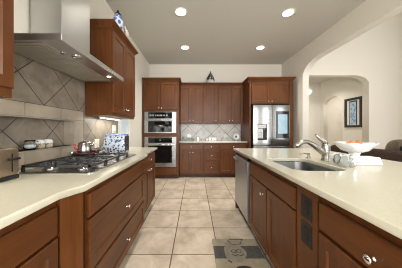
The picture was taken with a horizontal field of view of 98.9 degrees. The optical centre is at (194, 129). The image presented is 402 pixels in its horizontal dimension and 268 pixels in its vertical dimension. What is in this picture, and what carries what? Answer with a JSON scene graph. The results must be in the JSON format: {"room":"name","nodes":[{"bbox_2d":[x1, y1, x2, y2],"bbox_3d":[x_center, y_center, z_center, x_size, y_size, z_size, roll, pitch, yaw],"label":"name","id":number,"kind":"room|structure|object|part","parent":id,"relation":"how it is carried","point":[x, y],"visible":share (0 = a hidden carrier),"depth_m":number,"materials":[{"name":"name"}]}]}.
{"room":"kitchen","nodes":[
{"label":"kitchen","id":0,"kind":"room"},
{"bbox_2d":[14,0,149,168],"bbox_3d":[-1.375,-0.340,0.865,0.150,3.080,8.130,0,0,0],"label":"wall","id":1,"kind":"structure","parent":0,"point":[99,9],"depth_m":3.47,"materials":[{"name":"beige paint"}]},
{"bbox_2d":[0,0,13,97],"bbox_3d":[-1.107,-0.720,0.537,0.357,1.100,0.865,0,0,0],"label":"upper cabinet","id":2,"kind":"object","parent":1,"relation":"attached to","point":[6,6],"visible":1,"depth_m":0.88,"materials":[{"name":"brown wood"}]},
{"bbox_2d":[0,52,117,168],"bbox_3d":[-1.349,-0.157,1.214,0.126,0.886,3.332,0,0,0],"label":"backsplash","id":3,"kind":"structure","parent":1,"relation":"attached to","point":[46,102],"depth_m":1.51,"materials":[{"name":"beige tile"}]},
{"bbox_2d":[23,140,40,149],"bbox_3d":[-1.334,0.122,1.398,0.092,0.078,0.090,0,0,0],"label":"jar","id":4,"kind":"object","parent":3,"relation":"on","point":[28,144],"visible":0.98,"depth_m":1.37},
{"bbox_2d":[35,139,44,148],"bbox_3d":[-1.345,0.121,1.487,0.080,0.080,0.079,0,0,0],"label":"lidded pot","id":5,"kind":"object","parent":3,"relation":"on","point":[42,146],"visible":0.75,"depth_m":1.47,"materials":[{"name":"white ceramic"}]},
{"bbox_3d":[-1.345,0.100,1.487,0.080,0.038,0.079,0,0,0],"label":"lid","id":6,"kind":"part","parent":5,"relation":"part of","materials":[{"name":"white ceramic"}]},
{"bbox_2d":[44,139,52,147],"bbox_3d":[-1.345,0.121,1.572,0.080,0.080,0.079,0,0,0],"label":"lidded pot","id":7,"kind":"object","parent":3,"relation":"on","point":[48,142],"visible":0.79,"depth_m":1.55,"materials":[{"name":"white ceramic"}]},
{"bbox_3d":[-1.345,0.100,1.572,0.080,0.038,0.079,0,0,0],"label":"lid","id":8,"kind":"part","parent":7,"relation":"part of","materials":[{"name":"white ceramic"}]},
{"bbox_2d":[14,0,123,81],"bbox_3d":[-1.054,-1.212,1.525,0.468,1.329,0.930,0,0,0],"label":"range hood","id":9,"kind":"object","parent":1,"relation":"attached to","point":[58,38],"visible":1,"depth_m":1.34,"materials":[{"name":"silver metal"}]},
{"bbox_2d":[95,139,98,147],"bbox_3d":[-1.285,0.175,2.260,0.010,0.115,0.100,0,0,0],"label":"power outlet","id":10,"kind":"object","parent":1,"relation":"attached to","point":[96,140],"visible":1,"depth_m":2.24,"materials":[{"name":"beige plastic"}]},
{"bbox_2d":[85,19,137,118],"bbox_3d":[-1.107,-0.720,2.391,0.357,1.100,0.858,0,0,0],"label":"upper cabinet","id":11,"kind":"object","parent":1,"relation":"attached to","point":[109,44],"visible":0.95,"depth_m":2.02,"materials":[{"name":"brown wood"}]},
{"bbox_2d":[99,116,120,119],"bbox_3d":[-1.170,-0.159,2.400,0.060,0.022,0.500,0,0,0],"label":"light","id":12,"kind":"object","parent":11,"relation":"attached to","point":[103,117],"visible":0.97,"depth_m":2.29,"materials":[{"name":"white paint"}]},
{"bbox_3d":[-1.107,-1.230,2.391,0.357,0.080,0.858,0,0,0],"label":"crown molding","id":13,"kind":"part","parent":11,"relation":"part of","materials":[{"name":"brown wood"}]},
{"bbox_2d":[113,10,122,28],"bbox_3d":[-0.985,-1.400,2.200,0.124,0.260,0.124,0,0,0],"label":"jar","id":14,"kind":"object","parent":11,"relation":"on","point":[117,17],"visible":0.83,"depth_m":2.16,"materials":[{"name":"blue ceramic"}]},
{"bbox_3d":[-0.970,-0.690,2.204,0.020,0.970,0.365,0,0,0],"label":"door","id":15,"kind":"part","parent":11,"relation":"part of","materials":[{"name":"brown wood"}]},
{"bbox_2d":[123,26,129,38],"bbox_3d":[-0.965,-1.351,2.438,0.080,0.162,0.185,0,0,0],"label":"figurine","id":16,"kind":"object","parent":11,"relation":"on","point":[126,32],"visible":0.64,"depth_m":2.40,"materials":[{"name":"white ceramic"}]},
{"bbox_3d":[-0.970,-0.690,2.578,0.020,0.970,0.365,0,0,0],"label":"door","id":17,"kind":"part","parent":11,"relation":"part of","materials":[{"name":"brown wood"}]},
{"bbox_2d":[112,125,115,132],"bbox_3d":[-1.285,-0.015,2.745,0.010,0.124,0.120,0,0,0],"label":"light switch","id":18,"kind":"object","parent":1,"relation":"attached to","point":[113,126],"visible":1,"depth_m":2.73,"materials":[{"name":"beige plastic"}]},
{"bbox_2d":[118,119,129,145],"bbox_3d":[-1.294,-0.312,3.143,0.012,1.245,0.495,0,0,0],"label":"trim","id":19,"kind":"structure","parent":1,"relation":"attached to","point":[119,121],"depth_m":2.97,"materials":[{"name":"white paint"}]},
{"bbox_2d":[126,119,128,135],"bbox_3d":[-1.332,-0.305,3.185,0.050,1.090,0.410,0,0,0],"label":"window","id":20,"kind":"structure","parent":1,"relation":"in","point":[127,120],"depth_m":3.37,"materials":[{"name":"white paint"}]},
{"bbox_2d":[119,176,274,267],"bbox_3d":[3.075,1.260,1.850,9.050,0.120,10.500,0,0,0],"label":"floor","id":21,"kind":"structure","parent":0,"point":[184,215],"depth_m":2.18,"materials":[{"name":"beige tile"}]},
{"bbox_2d":[0,201,57,267],"bbox_3d":[-0.965,0.760,0.523,0.640,0.879,0.603,0,0,0],"label":"base cabinet","id":22,"kind":"object","parent":21,"relation":"on","point":[31,241],"visible":0.8,"depth_m":0.69,"materials":[{"name":"brown wood"}]},
{"bbox_3d":[-0.655,0.792,0.670,0.020,0.565,0.286,0,0,0],"label":"door","id":23,"kind":"part","parent":22,"relation":"part of","materials":[{"name":"brown wood"}]},
{"bbox_2d":[56,192,82,267],"bbox_3d":[-0.941,0.760,0.893,0.678,0.879,0.129,0,0,0],"label":"post","id":24,"kind":"object","parent":21,"relation":"on","point":[70,209],"visible":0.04,"depth_m":0.87,"materials":[{"name":"brown wood"}]},
{"bbox_2d":[83,159,143,267],"bbox_3d":[-0.924,0.760,1.501,0.722,0.879,1.078,0,0,0],"label":"base cabinet","id":25,"kind":"object","parent":21,"relation":"on","point":[113,209],"visible":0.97,"depth_m":1.26,"materials":[{"name":"brown wood"}]},
{"bbox_2d":[0,147,156,229],"bbox_3d":[-0.928,0.303,1.210,0.720,0.034,3.260,0,0,0],"label":"countertop","id":26,"kind":"structure","parent":25,"relation":"on","point":[20,197],"depth_m":0.87,"materials":[{"name":"beige stone"}]},
{"bbox_2d":[0,148,20,182],"bbox_3d":[-1.151,0.195,0.940,0.238,0.182,0.184,0,0,0],"label":"toaster","id":27,"kind":"object","parent":26,"relation":"on","point":[9,157],"visible":1,"depth_m":0.97,"materials":[{"name":"gold metal"}]},
{"bbox_3d":[-1.041,0.167,0.992,0.018,0.014,0.060,0,0,0],"label":"lever","id":28,"kind":"part","parent":27,"relation":"part of","materials":[{"name":"black plastic"}]},
{"bbox_2d":[19,151,135,173],"bbox_3d":[-0.920,0.259,1.560,0.490,0.055,0.880,0,0,0],"label":"gas cooktop","id":29,"kind":"object","parent":26,"relation":"in","point":[84,164],"visible":0.95,"depth_m":1.24,"materials":[{"name":"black metal"}]},
{"bbox_3d":[-1.032,0.271,1.240,0.108,0.014,0.108,0,0,0],"label":"burner","id":30,"kind":"part","parent":29,"relation":"part of","materials":[{"name":"metal"}]},
{"bbox_2d":[69,148,102,155],"bbox_3d":[-1.055,0.210,1.653,0.246,0.043,0.251,0,0,0],"label":"tray","id":31,"kind":"object","parent":29,"relation":"on","point":[74,153],"visible":0.88,"depth_m":1.58,"materials":[{"name":"red ceramic"}]},
{"bbox_2d":[73,139,94,152],"bbox_3d":[-1.070,0.159,1.667,0.142,0.134,0.128,0,0,0],"label":"kettle","id":32,"kind":"object","parent":31,"relation":"on","point":[84,146],"visible":0.96,"depth_m":1.62,"materials":[{"name":"silver metal"}]},
{"bbox_3d":[-1.068,0.111,1.665,0.106,0.038,0.106,0,0,0],"label":"lid","id":33,"kind":"part","parent":32,"relation":"part of","materials":[{"name":"silver metal"}]},
{"bbox_3d":[-1.055,0.220,1.650,0.246,0.023,0.246,0,0,0],"label":"dish","id":34,"kind":"part","parent":31,"relation":"part of","materials":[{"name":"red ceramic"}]},
{"bbox_2d":[103,134,128,151],"bbox_3d":[-1.053,0.170,2.320,0.311,0.232,0.178,0,0,0],"label":"appliance cover","id":35,"kind":"object","parent":26,"relation":"on","point":[112,142],"visible":0.99,"depth_m":2.24,"materials":[{"name":"blue fabric"}]},
{"bbox_3d":[-0.605,0.429,1.501,0.020,0.135,1.054,0,0,0],"label":"drawer","id":36,"kind":"part","parent":25,"relation":"part of","materials":[{"name":"brown wood"}]},
{"bbox_3d":[-0.605,0.955,1.501,0.020,0.250,1.054,0,0,0],"label":"drawer","id":37,"kind":"part","parent":25,"relation":"part of","materials":[{"name":"brown wood"}]},
{"bbox_2d":[143,151,154,213],"bbox_3d":[-0.949,0.760,2.422,0.672,0.879,0.756,0,0,0],"label":"base cabinet","id":38,"kind":"object","parent":21,"relation":"on","point":[149,161],"visible":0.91,"depth_m":2.44,"materials":[{"name":"brown wood"}]},
{"bbox_3d":[-0.655,0.792,2.237,0.020,0.565,0.362,0,0,0],"label":"door","id":39,"kind":"part","parent":38,"relation":"part of","materials":[{"name":"brown wood"}]},
{"bbox_3d":[-0.655,0.429,2.422,0.020,0.135,0.732,0,0,0],"label":"drawer","id":40,"kind":"part","parent":38,"relation":"part of","materials":[{"name":"brown wood"}]},
{"bbox_3d":[-0.655,0.792,2.607,0.020,0.565,0.362,0,0,0],"label":"door","id":41,"kind":"part","parent":38,"relation":"part of","materials":[{"name":"brown wood"}]},
{"bbox_2d":[142,77,181,177],"bbox_3d":[-0.818,-0.035,4.539,0.932,2.470,0.762,0,0,0],"label":"tall cabinet","id":42,"kind":"object","parent":21,"relation":"on","point":[160,94],"visible":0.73,"depth_m":4.20,"materials":[{"name":"brown wood"}]},
{"bbox_3d":[-1.053,-0.835,4.200,0.394,0.670,0.020,0,0,0],"label":"door","id":43,"kind":"part","parent":42,"relation":"part of","materials":[{"name":"brown wood"}]},
{"bbox_2d":[144,137,175,166],"bbox_3d":[-0.843,0.536,4.428,0.774,0.733,0.623,0,0,0],"label":"wall oven","id":44,"kind":"object","parent":42,"relation":"in","point":[165,154],"visible":0.75,"depth_m":4.17,"materials":[{"name":"silver metal"}]},
{"bbox_3d":[-0.843,0.353,4.143,0.738,0.022,0.051,0,0,0],"label":"handle","id":45,"kind":"part","parent":44,"relation":"part of","materials":[{"name":"silver metal"}]},
{"bbox_3d":[-0.848,0.247,4.187,0.578,0.135,0.006,0,0,0],"label":"control panel","id":46,"kind":"part","parent":44,"relation":"part of","materials":[{"name":"black glass"}]},
{"bbox_2d":[144,112,175,132],"bbox_3d":[-0.843,-0.183,4.428,0.774,0.519,0.623,0,0,0],"label":"microwave oven","id":47,"kind":"object","parent":42,"relation":"in","point":[154,122],"visible":0.93,"depth_m":4.17,"materials":[{"name":"silver metal"}]},
{"bbox_3d":[-0.843,-0.095,4.179,0.770,0.330,0.022,0,0,0],"label":"door","id":48,"kind":"part","parent":47,"relation":"part of","materials":[{"name":"silver metal"}]},
{"bbox_3d":[-0.848,-0.355,4.187,0.578,0.155,0.006,0,0,0],"label":"control panel","id":49,"kind":"part","parent":47,"relation":"part of","materials":[{"name":"black glass"}]},
{"bbox_3d":[-0.818,-1.230,4.539,0.932,0.080,0.762,0,0,0],"label":"crown molding","id":50,"kind":"part","parent":42,"relation":"part of","materials":[{"name":"brown wood"}]},
{"bbox_3d":[-0.839,1.004,4.200,0.740,0.143,0.020,0,0,0],"label":"drawer","id":51,"kind":"part","parent":42,"relation":"part of","materials":[{"name":"brown wood"}]},
{"bbox_3d":[-0.634,-0.835,4.200,0.396,0.670,0.020,0,0,0],"label":"door","id":52,"kind":"part","parent":42,"relation":"part of","materials":[{"name":"brown wood"}]},
{"bbox_2d":[179,143,202,176],"bbox_3d":[-0.090,0.760,4.584,0.600,0.879,0.632,0,0,0],"label":"base cabinet","id":53,"kind":"object","parent":21,"relation":"on","point":[190,154],"visible":0.99,"depth_m":4.31,"materials":[{"name":"brown wood"}]},
{"bbox_3d":[-0.238,0.796,4.310,0.276,0.557,0.020,0,0,0],"label":"door","id":54,"kind":"part","parent":53,"relation":"part of","materials":[{"name":"brown wood"}]},
{"bbox_3d":[-0.090,0.429,4.310,0.580,0.135,0.020,0,0,0],"label":"drawer","id":55,"kind":"part","parent":53,"relation":"part of","materials":[{"name":"brown wood"}]},
{"bbox_3d":[0.058,0.796,4.310,0.276,0.557,0.020,0,0,0],"label":"door","id":56,"kind":"part","parent":53,"relation":"part of","materials":[{"name":"brown wood"}]},
{"bbox_2d":[203,143,218,176],"bbox_3d":[0.413,0.760,4.584,0.402,0.879,0.632,0,0,0],"label":"base cabinet","id":57,"kind":"object","parent":21,"relation":"on","point":[210,150],"visible":0.95,"depth_m":4.31,"materials":[{"name":"brown wood"}]},
{"bbox_3d":[0.413,0.935,4.310,0.382,0.280,0.020,0,0,0],"label":"drawer","id":58,"kind":"part","parent":57,"relation":"part of","materials":[{"name":"brown wood"}]},
{"bbox_3d":[0.413,0.429,4.310,0.382,0.135,0.020,0,0,0],"label":"drawer","id":59,"kind":"part","parent":57,"relation":"part of","materials":[{"name":"brown wood"}]},
{"bbox_3d":[0.425,0.640,4.310,0.357,0.260,0.020,0,0,0],"label":"drawer","id":60,"kind":"part","parent":57,"relation":"part of","materials":[{"name":"brown wood"}]},
{"bbox_2d":[219,143,246,176],"bbox_3d":[0.961,0.760,4.584,0.690,0.879,0.632,0,0,0],"label":"base cabinet","id":61,"kind":"object","parent":21,"relation":"on","point":[226,152],"visible":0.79,"depth_m":4.31,"materials":[{"name":"brown wood"}]},
{"bbox_2d":[179,140,247,142],"bbox_3d":[0.455,0.303,4.596,1.704,0.034,0.642,0,0,0],"label":"countertop","id":62,"kind":"structure","parent":61,"relation":"on","point":[180,141],"depth_m":4.28,"materials":[{"name":"stone"}]},
{"bbox_2d":[208,137,216,140],"bbox_3d":[0.470,0.243,4.618,0.210,0.085,0.094,0,0,0],"label":"radio","id":63,"kind":"object","parent":62,"relation":"on","point":[209,138],"visible":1,"depth_m":4.58,"materials":[{"name":"white plastic"}]},
{"bbox_2d":[233,133,239,139],"bbox_3d":[1.140,0.189,4.734,0.186,0.194,0.079,0,0,0],"label":"plate","id":64,"kind":"object","parent":62,"relation":"on","point":[236,136],"visible":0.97,"depth_m":4.73,"materials":[{"name":"white ceramic"}]},
{"bbox_3d":[0.791,0.796,4.310,0.319,0.557,0.020,0,0,0],"label":"door","id":65,"kind":"part","parent":61,"relation":"part of","materials":[{"name":"brown wood"}]},
{"bbox_3d":[0.961,0.429,4.310,0.670,0.135,0.020,0,0,0],"label":"drawer","id":66,"kind":"part","parent":61,"relation":"part of","materials":[{"name":"brown wood"}]},
{"bbox_2d":[212,239,269,267],"bbox_3d":[0.420,1.195,1.492,0.470,0.009,0.785,0,0,0],"label":"kitchen mat","id":67,"kind":"object","parent":21,"relation":"on","point":[228,253],"visible":1,"depth_m":1.65,"materials":[{"name":"beige fabric"}]},
{"bbox_2d":[224,241,246,262],"bbox_3d":[0.403,1.191,1.698,0.226,0.001,0.311,0,0,0],"label":"print","id":68,"kind":"object","parent":67,"relation":"on","point":[234,251],"depth_m":1.67},
{"bbox_2d":[233,152,250,222],"bbox_3d":[0.886,0.766,2.321,0.667,0.868,0.606,0,0,0],"label":"dishwasher","id":69,"kind":"object","parent":21,"relation":"on","point":[242,163],"visible":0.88,"depth_m":2.18,"materials":[{"name":"silver metal"}]},
{"bbox_3d":[0.586,0.410,2.328,0.065,0.026,0.564,0,0,0],"label":"handle","id":70,"kind":"part","parent":69,"relation":"part of","materials":[{"name":"silver metal"}]},
{"bbox_2d":[241,77,295,147],"bbox_3d":[1.837,-0.035,4.511,1.155,2.470,0.827,0,0,0],"label":"tall cabinet","id":71,"kind":"object","parent":21,"relation":"on","point":[256,90],"visible":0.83,"depth_m":4.14,"materials":[{"name":"brown wood"}]},
{"bbox_3d":[1.578,-0.907,4.140,0.438,0.515,0.020,0,0,0],"label":"door","id":72,"kind":"part","parent":71,"relation":"part of","materials":[{"name":"brown wood"}]},
{"bbox_3d":[1.837,-1.230,4.511,1.155,0.080,0.827,0,0,0],"label":"crown molding","id":73,"kind":"part","parent":71,"relation":"part of","materials":[{"name":"brown wood"}]},
{"bbox_3d":[2.027,-0.907,4.140,0.444,0.515,0.020,0,0,0],"label":"door","id":74,"kind":"part","parent":71,"relation":"part of","materials":[{"name":"brown wood"}]},
{"bbox_2d":[251,105,289,147],"bbox_3d":[1.795,0.305,4.425,0.866,1.790,0.810,0,0,0],"label":"refrigerator","id":75,"kind":"object","parent":21,"relation":"on","point":[270,124],"visible":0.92,"depth_m":4.03,"materials":[{"name":"metal"}]},
{"bbox_3d":[1.583,-0.119,4.055,0.441,0.941,0.050,0,0,0],"label":"door","id":76,"kind":"part","parent":75,"relation":"part of","materials":[{"name":"metal"}]},
{"bbox_3d":[1.579,0.035,4.051,0.199,0.330,0.027,0,0,0],"label":"dispenser panel","id":77,"kind":"part","parent":75,"relation":"part of","materials":[{"name":"silver metal"}]},
{"bbox_3d":[1.795,0.568,4.055,0.866,0.405,0.050,0,0,0],"label":"drawer","id":78,"kind":"part","parent":75,"relation":"part of","materials":[{"name":"metal"}]},
{"bbox_3d":[2.019,-0.119,4.055,0.417,0.941,0.050,0,0,0],"label":"door","id":79,"kind":"part","parent":75,"relation":"part of","materials":[{"name":"metal"}]},
{"bbox_2d":[250,160,296,267],"bbox_3d":[0.914,0.760,1.513,0.652,0.879,0.906,0,0,0],"label":"base cabinet","id":80,"kind":"object","parent":21,"relation":"on","point":[273,197],"visible":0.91,"depth_m":1.34,"materials":[{"name":"brown wood"}]},
{"bbox_3d":[0.630,0.792,1.726,0.020,0.565,0.456,0,0,0],"label":"door","id":81,"kind":"part","parent":80,"relation":"part of","materials":[{"name":"brown wood"}]},
{"bbox_3d":[0.630,0.429,1.513,0.020,0.135,0.882,0,0,0],"label":"drawer","id":82,"kind":"part","parent":80,"relation":"part of","materials":[{"name":"brown wood"}]},
{"bbox_3d":[0.630,0.792,1.278,0.020,0.565,0.412,0,0,0],"label":"door","id":83,"kind":"part","parent":80,"relation":"part of","materials":[{"name":"brown wood"}]},
{"bbox_2d":[297,184,319,267],"bbox_3d":[0.934,0.760,0.970,0.612,0.879,0.176,0,0,0],"label":"outlet panel","id":84,"kind":"object","parent":21,"relation":"on","point":[306,257],"visible":0.07,"depth_m":0.94,"materials":[{"name":"brown wood"}]},
{"bbox_2d":[301,194,311,222],"bbox_3d":[0.623,0.437,0.967,0.010,0.124,0.090,0,0,0],"label":"power outlet","id":85,"kind":"object","parent":84,"relation":"attached to","point":[306,203],"visible":1,"depth_m":0.95,"materials":[{"name":"brown plastic"}]},
{"bbox_2d":[301,219,311,249],"bbox_3d":[0.623,0.583,0.967,0.010,0.124,0.090,0,0,0],"label":"power outlet","id":86,"kind":"object","parent":84,"relation":"attached to","point":[306,229],"visible":1,"depth_m":0.95,"materials":[{"name":"brown plastic"}]},
{"bbox_2d":[319,197,401,267],"bbox_3d":[0.914,0.760,0.619,0.652,0.879,0.520,0,0,0],"label":"base cabinet","id":87,"kind":"object","parent":21,"relation":"on","point":[346,240],"visible":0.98,"depth_m":0.68,"materials":[{"name":"brown wood"}]},
{"bbox_3d":[0.630,0.795,0.619,0.020,0.560,0.496,0,0,0],"label":"door","id":88,"kind":"part","parent":87,"relation":"part of","materials":[{"name":"brown wood"}]},
{"bbox_3d":[0.604,0.448,0.596,0.032,0.033,0.032,0,0,0],"label":"knob","id":89,"kind":"part","parent":87,"relation":"part of","materials":[{"name":"silver metal"}]},
{"bbox_2d":[330,145,401,161],"bbox_3d":[3.250,0.750,2.490,0.920,0.900,2.180,0,0,0],"label":"sofa","id":90,"kind":"object","parent":21,"relation":"on","point":[392,155],"visible":0.09,"depth_m":2.58,"materials":[{"name":"brown leather"}]},
{"bbox_2d":[385,139,401,150],"bbox_3d":[3.083,0.438,2.500,0.173,0.600,0.540,0,0,0],"label":"cushion","id":91,"kind":"object","parent":90,"relation":"on","point":[396,145],"visible":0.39,"depth_m":2.59,"materials":[{"name":"brown fabric"}]},
{"bbox_2d":[105,0,365,63],"bbox_3d":[0.515,-1.940,0.865,3.930,0.120,8.410,0,0,0],"label":"ceiling","id":92,"kind":"structure","parent":0,"point":[215,31],"depth_m":3.12,"materials":[{"name":"grey paint"}]},
{"bbox_2d":[174,7,186,16],"bbox_3d":[-0.225,-1.875,2.740,0.210,0.010,0.210,0,0,0],"label":"recessed light","id":93,"kind":"object","parent":92,"relation":"in","point":[180,11],"visible":1,"depth_m":2.74,"materials":[{"name":"white paint"}]},
{"bbox_2d":[180,45,189,49],"bbox_3d":[-0.225,-1.875,3.920,0.210,0.010,0.210,0,0,0],"label":"recessed light","id":94,"kind":"object","parent":92,"relation":"in","point":[184,47],"visible":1,"depth_m":3.91,"materials":[{"name":"white paint"}]},
{"bbox_2d":[256,45,264,49],"bbox_3d":[1.495,-1.875,3.930,0.210,0.010,0.210,0,0,0],"label":"recessed light","id":95,"kind":"object","parent":92,"relation":"in","point":[262,46],"visible":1,"depth_m":3.91,"materials":[{"name":"white paint"}]},
{"bbox_2d":[281,8,295,16],"bbox_3d":[1.495,-1.875,2.760,0.210,0.010,0.210,0,0,0],"label":"recessed light","id":96,"kind":"object","parent":92,"relation":"in","point":[288,12],"visible":1,"depth_m":2.74,"materials":[{"name":"white paint"}]},
{"bbox_2d":[150,12,401,148],"bbox_3d":[2.650,-1.400,5.030,8.200,5.200,0.200,0,0,0],"label":"wall","id":97,"kind":"structure","parent":0,"point":[374,58],"depth_m":4.93,"materials":[{"name":"beige paint"}]},
{"bbox_2d":[180,82,202,123],"bbox_3d":[-0.092,-0.719,4.756,0.605,1.098,0.337,0,0,0],"label":"upper cabinet","id":98,"kind":"object","parent":97,"relation":"attached to","point":[191,93],"visible":0.99,"depth_m":4.63,"materials":[{"name":"brown wood"}]},
{"bbox_3d":[-0.246,-0.680,4.630,0.273,0.976,0.020,0,0,0],"label":"door","id":99,"kind":"part","parent":98,"relation":"part of","materials":[{"name":"brown wood"}]},
{"bbox_3d":[-0.092,-1.228,4.756,0.605,0.080,0.337,0,0,0],"label":"crown molding","id":100,"kind":"part","parent":98,"relation":"part of","materials":[{"name":"brown wood"}]},
{"bbox_3d":[0.057,-0.680,4.630,0.273,0.976,0.020,0,0,0],"label":"door","id":101,"kind":"part","parent":98,"relation":"part of","materials":[{"name":"brown wood"}]},
{"bbox_2d":[203,82,217,123],"bbox_3d":[0.413,-0.719,4.756,0.402,1.098,0.337,0,0,0],"label":"upper cabinet","id":102,"kind":"object","parent":97,"relation":"attached to","point":[210,89],"visible":0.95,"depth_m":4.63,"materials":[{"name":"brown wood"}]},
{"bbox_2d":[206,71,214,81],"bbox_3d":[0.425,-1.436,4.700,0.219,0.336,0.219,0,0,-34],"label":"ornament","id":103,"kind":"object","parent":102,"relation":"on","point":[210,78],"visible":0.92,"depth_m":4.64,"materials":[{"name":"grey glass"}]},
{"bbox_3d":[0.413,-1.228,4.756,0.402,0.080,0.337,0,0,0],"label":"crown molding","id":104,"kind":"part","parent":102,"relation":"part of","materials":[{"name":"brown wood"}]},
{"bbox_2d":[181,124,240,139],"bbox_3d":[0.455,0.056,4.923,1.700,0.461,0.011,0,0,0],"label":"backsplash","id":105,"kind":"structure","parent":97,"relation":"attached to","point":[204,131],"depth_m":4.92,"materials":[{"name":"grey tile"}]},
{"bbox_2d":[218,82,243,123],"bbox_3d":[0.961,-0.719,4.756,0.690,1.098,0.337,0,0,0],"label":"upper cabinet","id":106,"kind":"object","parent":97,"relation":"attached to","point":[230,94],"visible":0.98,"depth_m":4.63,"materials":[{"name":"brown wood"}]},
{"bbox_3d":[0.792,-0.680,4.630,0.308,0.976,0.020,0,0,0],"label":"door","id":107,"kind":"part","parent":106,"relation":"part of","materials":[{"name":"brown wood"}]},
{"bbox_3d":[0.961,-1.228,4.756,0.690,0.080,0.337,0,0,0],"label":"crown molding","id":108,"kind":"part","parent":106,"relation":"part of","materials":[{"name":"brown wood"}]},
{"bbox_3d":[1.131,-0.680,4.630,0.314,0.976,0.020,0,0,0],"label":"door","id":109,"kind":"part","parent":106,"relation":"part of","materials":[{"name":"brown wood"}]},
{"bbox_2d":[309,77,334,82],"bbox_3d":[5.050,-1.940,6.090,5.100,0.120,1.920,0,0,0],"label":"ceiling","id":110,"kind":"structure","parent":0,"point":[311,79],"depth_m":6.40,"materials":[{"name":"grey paint"}]},
{"bbox_2d":[309,83,342,147],"bbox_3d":[5.000,-0.340,6.975,5.000,3.080,0.150,0,0,0],"label":"wall","id":111,"kind":"structure","parent":0,"point":[335,105],"depth_m":6.90,"materials":[{"name":"beige paint"}]},
{"bbox_2d":[320,77,361,146],"bbox_3d":[5.105,-0.340,6.015,0.150,3.080,1.770,0,0,0],"label":"wall","id":112,"kind":"structure","parent":0,"point":[342,87],"depth_m":5.94,"materials":[{"name":"beige paint"}]},
{"bbox_2d":[344,96,361,127],"bbox_3d":[5.012,-0.550,5.455,0.034,0.940,0.600,0,0,0],"label":"framed picture","id":113,"kind":"object","parent":112,"relation":"attached to","point":[352,106],"visible":1,"depth_m":5.44},
{"bbox_2d":[350,102,355,123],"bbox_3d":[5.017,-0.535,5.455,0.002,0.710,0.200,0,0,0],"label":"art","id":114,"kind":"object","parent":113,"relation":"attached to","point":[352,104],"depth_m":5.46},
{"bbox_2d":[281,0,401,147],"bbox_3d":[2.550,-1.400,0.865,0.140,5.200,8.130,0,0,0],"label":"wall","id":115,"kind":"structure","parent":0,"point":[369,14],"depth_m":3.37,"materials":[{"name":"beige paint"}]},
{"bbox_3d":[1.345,0.760,1.182,0.209,0.879,2.964,0,0,0],"label":"wall","id":116,"kind":"structure","parent":0,"visible":0},
{"bbox_2d":[233,148,401,238],"bbox_3d":[1.222,0.303,1.185,1.245,0.034,3.030,0,0,0],"label":"countertop","id":117,"kind":"structure","parent":116,"relation":"on","point":[372,193],"depth_m":0.94,"materials":[{"name":"beige stone"}]},
{"bbox_2d":[273,161,334,170],"bbox_3d":[0.907,0.415,1.478,0.425,0.188,0.585,0,0,0],"label":"sink","id":118,"kind":"object","parent":117,"relation":"in","point":[304,166],"visible":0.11,"depth_m":1.72,"materials":[{"name":"silver metal"}]},
{"bbox_2d":[293,134,330,160],"bbox_3d":[1.086,0.160,1.600,0.332,0.252,0.074,0,0,0],"label":"faucet","id":119,"kind":"object","parent":117,"relation":"on","point":[324,150],"visible":0.96,"depth_m":1.58,"materials":[{"name":"silver metal"}]},
{"bbox_3d":[1.075,0.169,1.600,0.311,0.159,0.056,0,0,0],"label":"spout","id":120,"kind":"part","parent":119,"relation":"part of","materials":[{"name":"silver metal"}]},
{"bbox_3d":[1.174,0.090,1.600,0.120,0.111,0.048,0,0,0],"label":"lever","id":121,"kind":"part","parent":119,"relation":"part of","materials":[{"name":"silver metal"}]},
{"bbox_2d":[329,153,357,167],"bbox_3d":[1.173,0.235,1.377,0.102,0.102,0.195,0,0,-3],"label":"towel","id":122,"kind":"object","parent":117,"relation":"on","point":[342,159],"visible":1,"depth_m":1.30,"materials":[{"name":"white fabric"}]},
{"bbox_3d":[1.170,0.235,1.444,0.088,0.088,0.060,0,0,-3],"label":"lid","id":123,"kind":"part","parent":122,"relation":"part of","materials":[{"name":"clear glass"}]},
{"bbox_2d":[332,141,379,155],"bbox_3d":[1.492,0.199,1.610,0.311,0.174,0.311,0,0,-22],"label":"pedestal bowl","id":124,"kind":"object","parent":117,"relation":"on","point":[356,149],"visible":0.86,"depth_m":1.53,"materials":[{"name":"white ceramic"}]},
{"bbox_2d":[356,156,382,164],"bbox_3d":[1.388,0.256,1.445,0.256,0.060,0.124,0,0,-2],"label":"towel","id":125,"kind":"object","parent":117,"relation":"on","point":[362,160],"visible":0.56,"depth_m":1.39,"materials":[{"name":"white fabric"}]}
]}

